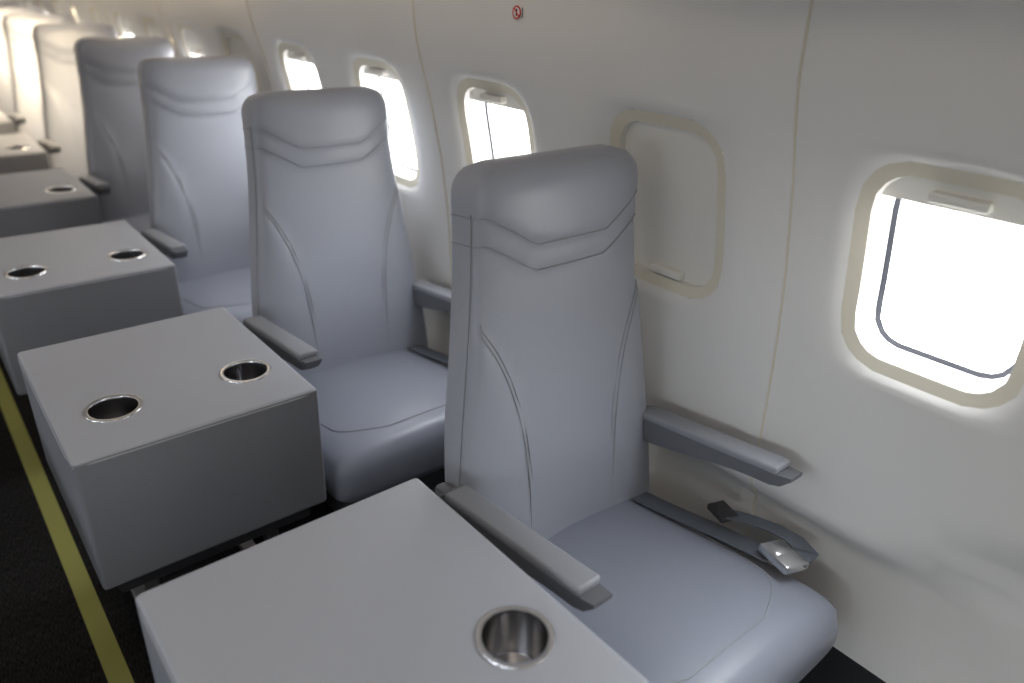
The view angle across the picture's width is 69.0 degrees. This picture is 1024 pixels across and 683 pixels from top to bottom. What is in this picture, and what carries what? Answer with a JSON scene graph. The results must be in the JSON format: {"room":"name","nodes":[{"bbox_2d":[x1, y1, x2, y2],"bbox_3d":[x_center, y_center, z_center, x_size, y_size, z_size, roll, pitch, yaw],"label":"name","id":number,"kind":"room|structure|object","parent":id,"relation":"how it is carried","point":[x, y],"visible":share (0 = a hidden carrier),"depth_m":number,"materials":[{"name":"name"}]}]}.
{"room":"airplane cabin","nodes":[
{"label":"airplane cabin","id":0,"kind":"room"},
{"bbox_2d":[0,356,334,682],"bbox_3d":[-2.296,0.083,2.871,2.900,0.001,9.810,-18,32,-36],"label":"floor","id":1,"kind":"structure","parent":0,"point":[59,624],"depth_m":1.86,"materials":[{"name":"black carpet"}]},
{"bbox_2d":[0,111,15,134],"bbox_3d":[-3.148,-0.994,4.335,0.475,0.609,0.552,-18,32,-36],"label":"table","id":2,"kind":"object","parent":1,"relation":"on","point":[6,125],"visible":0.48,"depth_m":4.15,"materials":[{"name":"grey plastic"}]},
{"bbox_2d":[0,1,20,6],"bbox_3d":[-3.917,-2.056,5.879,0.624,1.128,0.683,-18,32,-36],"label":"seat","id":3,"kind":"object","parent":1,"relation":"on","point":[2,3],"visible":0.02,"depth_m":5.87,"materials":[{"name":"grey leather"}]},
{"bbox_2d":[0,6,44,115],"bbox_3d":[-3.325,-1.724,5.237,0.624,1.128,0.683,-18,32,-36],"label":"seat","id":4,"kind":"object","parent":1,"relation":"on","point":[6,95],"visible":0.06,"depth_m":5.22,"materials":[{"name":"grey leather"}]},
{"bbox_2d":[0,133,50,173],"bbox_3d":[-2.556,-0.662,3.693,0.475,0.609,0.552,-18,32,-36],"label":"table","id":5,"kind":"object","parent":1,"relation":"on","point":[19,152],"visible":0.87,"depth_m":3.50,"materials":[{"name":"grey plastic"}]},
{"bbox_2d":[2,14,75,142],"bbox_3d":[-2.733,-1.392,4.596,0.624,1.128,0.683,-18,32,-36],"label":"seat","id":6,"kind":"object","parent":1,"relation":"on","point":[27,118],"visible":0.27,"depth_m":4.54,"materials":[{"name":"grey leather"}]},
{"bbox_2d":[0,168,102,237],"bbox_3d":[-1.964,-0.330,3.052,0.475,0.609,0.552,-18,32,-36],"label":"table","id":7,"kind":"object","parent":1,"relation":"on","point":[31,202],"visible":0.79,"depth_m":2.84,"materials":[{"name":"plastic"},{"name":"metal"}]},
{"bbox_2d":[32,23,116,179],"bbox_3d":[-2.141,-1.061,3.955,0.624,1.128,0.683,-18,32,-36],"label":"seat","id":8,"kind":"object","parent":1,"relation":"on","point":[64,144],"visible":0.29,"depth_m":3.91,"materials":[{"name":"grey leather"}]},
{"bbox_2d":[0,220,183,394],"bbox_3d":[-1.372,0.001,2.411,0.475,0.609,0.552,-18,32,-36],"label":"table","id":9,"kind":"object","parent":1,"relation":"on","point":[69,284],"visible":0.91,"depth_m":2.17,"materials":[{"name":"plastic"},{"name":"metal"}]},
{"bbox_2d":[74,36,173,233],"bbox_3d":[-1.549,-0.729,3.314,0.624,1.128,0.683,-18,32,-36],"label":"seat","id":10,"kind":"object","parent":1,"relation":"on","point":[115,147],"visible":0.41,"depth_m":3.28,"materials":[{"name":"grey leather"}]},
{"bbox_2d":[17,307,326,600],"bbox_3d":[-0.780,0.333,1.769,0.475,0.609,0.552,-18,32,-36],"label":"table","id":11,"kind":"object","parent":1,"relation":"on","point":[170,445],"visible":0.98,"depth_m":1.54,"materials":[{"name":"plastic"},{"name":"metal"}]},
{"bbox_2d":[137,55,257,322],"bbox_3d":[-0.957,-0.397,2.672,0.624,1.128,0.683,-18,32,-36],"label":"seat","id":12,"kind":"object","parent":1,"relation":"on","point":[197,178],"visible":0.45,"depth_m":2.66,"materials":[{"name":"grey leather"}]},
{"bbox_2d":[241,86,450,510],"bbox_3d":[-0.365,-0.065,2.031,0.624,1.128,0.683,-18,32,-36],"label":"seat","id":13,"kind":"object","parent":1,"relation":"on","point":[337,295],"visible":0.8,"depth_m":2.01,"materials":[{"name":"grey leather"}]},
{"bbox_2d":[136,478,648,682],"bbox_3d":[-0.188,0.665,1.128,0.475,0.609,0.552,-18,32,-36],"label":"table","id":14,"kind":"object","parent":1,"relation":"on","point":[392,585],"visible":1,"depth_m":1.04,"materials":[{"name":"plastic"},{"name":"metal"}]},
{"bbox_2d":[435,144,837,682],"bbox_3d":[0.227,0.267,1.390,0.624,1.128,0.683,-18,32,-36],"label":"seat","id":15,"kind":"object","parent":1,"relation":"on","point":[550,425],"visible":0.87,"depth_m":1.38,"materials":[{"name":"grey leather"}]},
{"bbox_2d":[11,0,1023,682],"bbox_3d":[-2.259,-0.807,2.444,2.780,1.975,9.810,-18,32,-36],"label":"wall","id":16,"kind":"structure","parent":0,"point":[909,500],"depth_m":1.36,"materials":[{"name":"white plastic"}]},
{"bbox_2d":[512,5,522,18],"bbox_3d":[0.012,-0.701,1.587,0.002,0.027,0.033,-18,32,-36],"label":"wall sign","id":17,"kind":"object","parent":16,"relation":"attached to","point":[516,11],"depth_m":1.59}
]}

